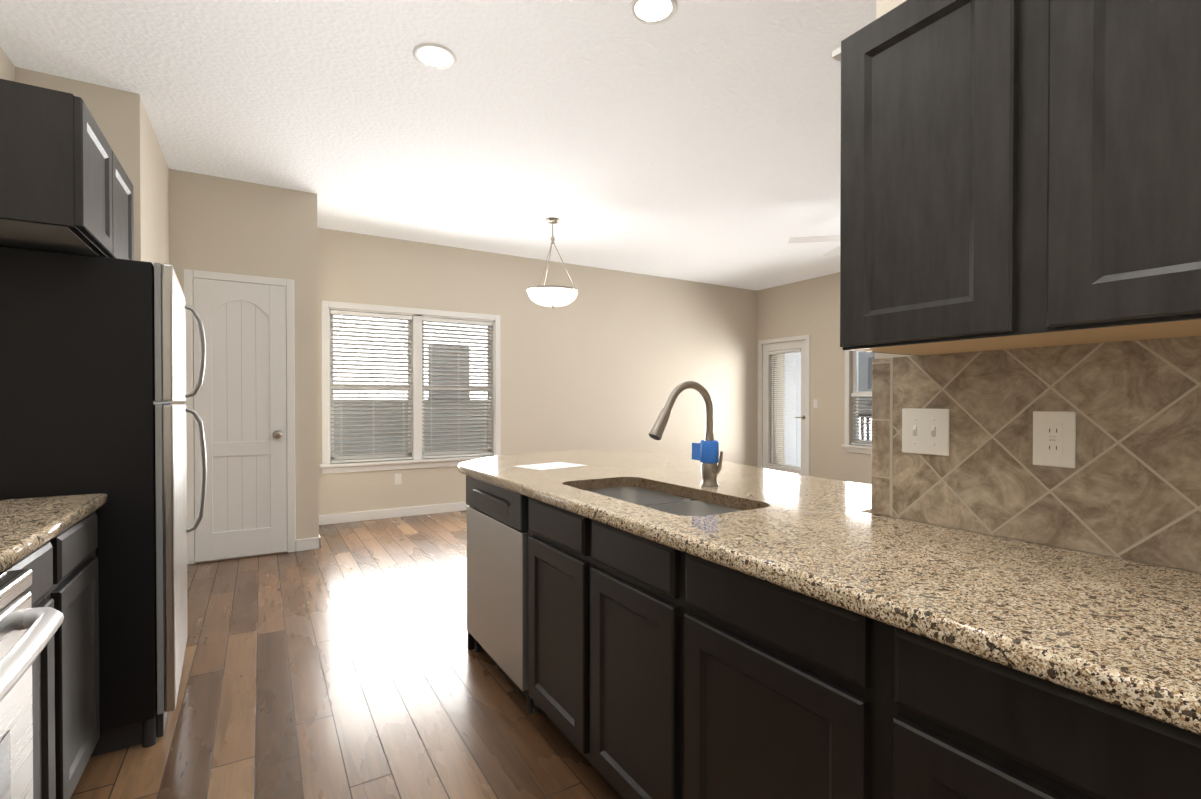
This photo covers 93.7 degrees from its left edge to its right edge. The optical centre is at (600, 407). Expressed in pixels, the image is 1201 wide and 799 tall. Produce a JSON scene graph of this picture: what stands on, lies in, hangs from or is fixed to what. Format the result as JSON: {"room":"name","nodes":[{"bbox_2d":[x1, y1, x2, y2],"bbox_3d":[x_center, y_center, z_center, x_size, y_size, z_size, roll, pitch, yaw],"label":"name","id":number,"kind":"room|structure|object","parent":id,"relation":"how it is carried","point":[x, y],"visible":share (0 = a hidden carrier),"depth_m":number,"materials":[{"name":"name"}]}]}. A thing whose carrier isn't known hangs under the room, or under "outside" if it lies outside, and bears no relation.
{"room":"kitchen","nodes":[
{"label":"kitchen","id":0,"kind":"room"},
{"bbox_2d":[0,47,14,81],"bbox_3d":[-1.601,-0.256,0.461,0.120,2.940,5.630,0,1,-31],"label":"wall","id":1,"kind":"structure","parent":0,"point":[7,69],"depth_m":2.79,"materials":[{"name":"paint"}]},
{"bbox_2d":[0,79,133,259],"bbox_3d":[-2.014,-0.733,1.860,0.618,0.392,0.800,0,1,-31],"label":"upper cabinet","id":2,"kind":"object","parent":1,"relation":"attached to","point":[66,185],"visible":0.88,"depth_m":1.66,"materials":[{"name":"black wood"}]},
{"bbox_2d":[15,67,169,265],"bbox_3d":[-3.144,-0.283,3.501,0.620,2.940,1.170,0,1,-31],"label":"wall block","id":3,"kind":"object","parent":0,"point":[122,119],"visible":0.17,"depth_m":3.14,"materials":[{"name":"paint"}]},
{"bbox_2d":[169,169,318,562],"bbox_3d":[-3.316,-0.294,4.734,1.600,2.940,1.120,0,1,-31],"label":"wall","id":4,"kind":"structure","parent":0,"point":[224,225],"depth_m":4.49,"materials":[{"name":"paint"}]},
{"bbox_2d":[183,269,294,564],"bbox_3d":[-2.795,0.075,4.388,0.726,2.208,0.018,0,1,-31],"label":"door frame","id":5,"kind":"structure","parent":4,"relation":"attached to","point":[189,275],"depth_m":4.38,"materials":[{"name":"white wood"}]},
{"bbox_2d":[193,278,286,561],"bbox_3d":[-2.775,0.100,4.354,0.604,2.135,0.089,0,1,-31],"label":"pantry door","id":6,"kind":"structure","parent":4,"relation":"in","point":[240,402],"depth_m":4.38,"materials":[{"name":"white wood"}]},
{"bbox_2d":[313,535,320,548],"bbox_3d":[-2.581,1.125,5.095,0.017,0.095,0.984,0,1,-31],"label":"baseboard","id":7,"kind":"structure","parent":4,"relation":"attached to","point":[317,540],"depth_m":4.67,"materials":[{"name":"white wood"}]},
{"bbox_2d":[71,510,621,798],"bbox_3d":[1.139,1.217,3.454,8.250,0.060,8.300,0,1,-31],"label":"floor","id":8,"kind":"structure","parent":0,"point":[343,662],"depth_m":2.34,"materials":[{"name":"brown wood"}]},
{"bbox_2d":[0,569,63,798],"bbox_3d":[-1.102,0.669,0.543,0.750,1.090,0.760,0,1,-31],"label":"range","id":9,"kind":"object","parent":8,"relation":"on","point":[27,632],"visible":1,"depth_m":0.94,"materials":[{"name":"grey metal"}]},
{"bbox_2d":[0,493,107,798],"bbox_3d":[-1.649,0.700,1.277,0.628,1.015,1.057,0,1,-31],"label":"base cabinet","id":10,"kind":"object","parent":8,"relation":"on","point":[51,543],"visible":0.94,"depth_m":1.51,"materials":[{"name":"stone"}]},
{"bbox_2d":[0,246,206,756],"bbox_3d":[-2.008,0.344,2.148,0.814,1.710,0.760,0,1,-34],"label":"fridge","id":11,"kind":"object","parent":8,"relation":"on","point":[92,368],"visible":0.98,"depth_m":1.93,"materials":[{"name":"black metal"}]},
{"bbox_2d":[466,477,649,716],"bbox_3d":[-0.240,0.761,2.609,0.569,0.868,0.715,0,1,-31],"label":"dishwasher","id":12,"kind":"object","parent":8,"relation":"on","point":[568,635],"depth_m":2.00,"materials":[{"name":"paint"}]},
{"bbox_2d":[458,450,1200,744],"bbox_3d":[0.754,0.310,1.591,1.296,0.040,4.322,0,1,-31],"label":"countertop","id":13,"kind":"structure","parent":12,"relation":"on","point":[1117,635],"depth_m":1.00,"materials":[{"name":"beige stone"}]},
{"bbox_2d":[515,462,586,469],"bbox_3d":[-0.236,0.279,2.674,0.280,0.001,0.216,0,1,-43],"label":"paper","id":14,"kind":"object","parent":13,"relation":"on","point":[547,466],"visible":1,"depth_m":2.68,"materials":[{"name":"white paper"}]},
{"bbox_2d":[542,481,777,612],"bbox_3d":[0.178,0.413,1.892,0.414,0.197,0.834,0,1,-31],"label":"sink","id":15,"kind":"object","parent":13,"relation":"in","point":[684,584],"depth_m":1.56,"materials":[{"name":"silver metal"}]},
{"bbox_2d":[649,381,725,488],"bbox_3d":[0.300,0.097,1.968,0.299,0.379,0.140,0,1,-31],"label":"faucet","id":16,"kind":"object","parent":13,"relation":"on","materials":[{"name":"silver metal"}]},
{"bbox_2d":[0,0,875,290],"bbox_3d":[1.139,-1.792,3.427,8.250,0.080,8.300,0,1,-31],"label":"ceiling","id":17,"kind":"structure","parent":0,"point":[694,140],"depth_m":3.35,"materials":[{"name":"white paint"}]},
{"bbox_2d":[413,43,456,68],"bbox_3d":[-0.824,-1.744,2.803,0.210,0.006,0.210,0,1,-31],"label":"recessed light","id":18,"kind":"object","parent":17,"relation":"in","point":[431,56],"visible":1,"depth_m":2.80,"materials":[{"name":"white"}]},
{"bbox_2d":[526,217,578,308],"bbox_3d":[-0.451,-1.347,5.310,0.498,0.845,0.498,0,1,-31],"label":"pendant light","id":19,"kind":"object","parent":17,"relation":"hanging from","point":[552,296],"visible":1,"depth_m":5.18,"materials":[{"name":"white glass"}]},
{"bbox_2d":[629,0,677,24],"bbox_3d":[0.231,-1.741,2.458,0.210,0.006,0.210,0,1,-31],"label":"recessed light","id":20,"kind":"object","parent":17,"relation":"in","point":[650,12],"visible":1,"depth_m":2.47,"materials":[{"name":"white"}]},
{"bbox_2d":[788,235,839,256],"bbox_3d":[2.395,-1.599,5.000,1.261,0.335,1.286,0,1,-31],"label":"ceiling fan","id":21,"kind":"object","parent":17,"relation":"hanging from","point":[834,251],"visible":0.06,"depth_m":5.09,"materials":[{"name":"white"}]},
{"bbox_2d":[317,227,756,514],"bbox_3d":[-0.197,-0.317,7.201,6.290,2.940,0.120,0,1,-31],"label":"wall","id":22,"kind":"structure","parent":0,"point":[607,359],"depth_m":7.02,"materials":[{"name":"paint"}]},
{"bbox_2d":[319,502,466,524],"bbox_3d":[-0.213,1.107,7.124,6.170,0.095,0.017,0,1,-31],"label":"baseboard","id":23,"kind":"structure","parent":22,"relation":"attached to","point":[460,506],"depth_m":5.91,"materials":[{"name":"white wood"}]},
{"bbox_2d":[394,474,400,484],"bbox_3d":[-2.145,0.762,5.960,0.072,0.115,0.008,0,1,-31],"label":"electrical outlet plate","id":24,"kind":"object","parent":22,"relation":"attached to","point":[397,479],"visible":1,"depth_m":5.96,"materials":[{"name":"white plastic"}]},
{"bbox_2d":[320,300,499,473],"bbox_3d":[-1.986,-0.200,6.093,1.904,1.717,0.170,0,1,-31],"label":"window","id":25,"kind":"structure","parent":22,"relation":"in","point":[416,446],"depth_m":6.05,"materials":[{"name":"white"}]},
{"bbox_2d":[330,310,492,462],"bbox_3d":[-1.984,-0.210,6.088,1.696,1.532,0.052,0,1,-31],"label":"window blinds","id":26,"kind":"object","parent":25,"relation":"attached to","point":[401,317],"visible":0.92,"depth_m":6.00,"materials":[{"name":"white plastic"}]},
{"bbox_2d":[757,272,871,484],"bbox_3d":[4.490,-0.300,5.405,0.120,2.940,7.800,0,1,-31],"label":"wall","id":27,"kind":"structure","parent":0,"point":[811,306],"depth_m":7.71,"materials":[{"name":"paint"}]},
{"bbox_2d":[758,334,809,475],"bbox_3d":[2.699,0.063,8.286,0.094,2.162,0.944,0,1,-31],"label":"door","id":28,"kind":"structure","parent":27,"relation":"attached to","point":[796,395],"depth_m":8.29,"materials":[{"name":"white"}]},
{"bbox_2d":[768,349,800,468],"bbox_3d":[2.717,0.021,8.297,0.052,1.714,0.586,0,1,-31],"label":"door blinds","id":29,"kind":"object","parent":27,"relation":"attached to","point":[784,352],"visible":0.85,"depth_m":8.29,"materials":[{"name":"white plastic"}]},
{"bbox_2d":[813,399,817,407],"bbox_3d":[2.978,-0.051,7.791,0.006,0.118,0.075,0,1,-31],"label":"light switch","id":30,"kind":"object","parent":27,"relation":"attached to","point":[815,403],"visible":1,"depth_m":7.79,"materials":[{"name":"white plastic"}]},
{"bbox_2d":[842,350,874,453],"bbox_3d":[3.502,-0.158,6.982,0.155,1.497,1.044,0,1,-31],"label":"window","id":31,"kind":"structure","parent":27,"relation":"in","point":[862,372],"depth_m":7.30,"materials":[{"name":"white"}]},
{"bbox_2d":[851,393,871,445],"bbox_3d":[3.508,0.156,6.989,0.052,0.662,0.856,0,1,-31],"label":"window blinds","id":32,"kind":"object","parent":31,"relation":"attached to","point":[861,395],"visible":0.25,"depth_m":7.23,"materials":[{"name":"white plastic"}]},
{"bbox_2d":[875,0,1200,573],"bbox_3d":[1.450,-0.256,0.486,0.120,2.940,2.520,0,1,-31],"label":"wall","id":33,"kind":"structure","parent":0,"point":[883,7],"depth_m":1.49,"materials":[{"name":"paint"}]},
{"bbox_2d":[832,0,1063,355],"bbox_3d":[0.765,-0.477,1.188,0.324,0.691,0.367,0,1,-31],"label":"upper cabinet","id":34,"kind":"object","parent":33,"relation":"attached to","point":[928,147],"depth_m":1.10,"materials":[{"name":"black wood"}]},
{"bbox_2d":[871,336,1200,572],"bbox_3d":[1.394,0.089,0.457,0.010,0.420,2.522,0,1,-31],"label":"tile backsplash","id":35,"kind":"structure","parent":33,"relation":"attached to","point":[1128,487],"depth_m":1.17,"materials":[{"name":"beige tile"}]},
{"bbox_2d":[902,408,949,455],"bbox_3d":[0.809,0.061,1.407,0.013,0.114,0.116,0,1,-31],"label":"switch plate","id":36,"kind":"object","parent":35,"relation":"attached to","point":[925,431],"visible":1,"depth_m":1.40,"materials":[{"name":"white plastic"}]},
{"bbox_2d":[1033,411,1075,467],"bbox_3d":[0.949,0.067,1.179,0.009,0.116,0.074,0,1,-31],"label":"outlet plate","id":37,"kind":"object","parent":35,"relation":"attached to","point":[1054,438],"visible":1,"depth_m":1.18,"materials":[{"name":"white plastic"}]},
{"bbox_2d":[1012,0,1200,344],"bbox_3d":[0.954,-0.474,0.875,0.324,0.691,0.366,0,1,-31],"label":"upper cabinet","id":38,"kind":"object","parent":33,"relation":"attached to","point":[1016,174],"depth_m":0.87,"materials":[{"name":"black wood"}]}
]}

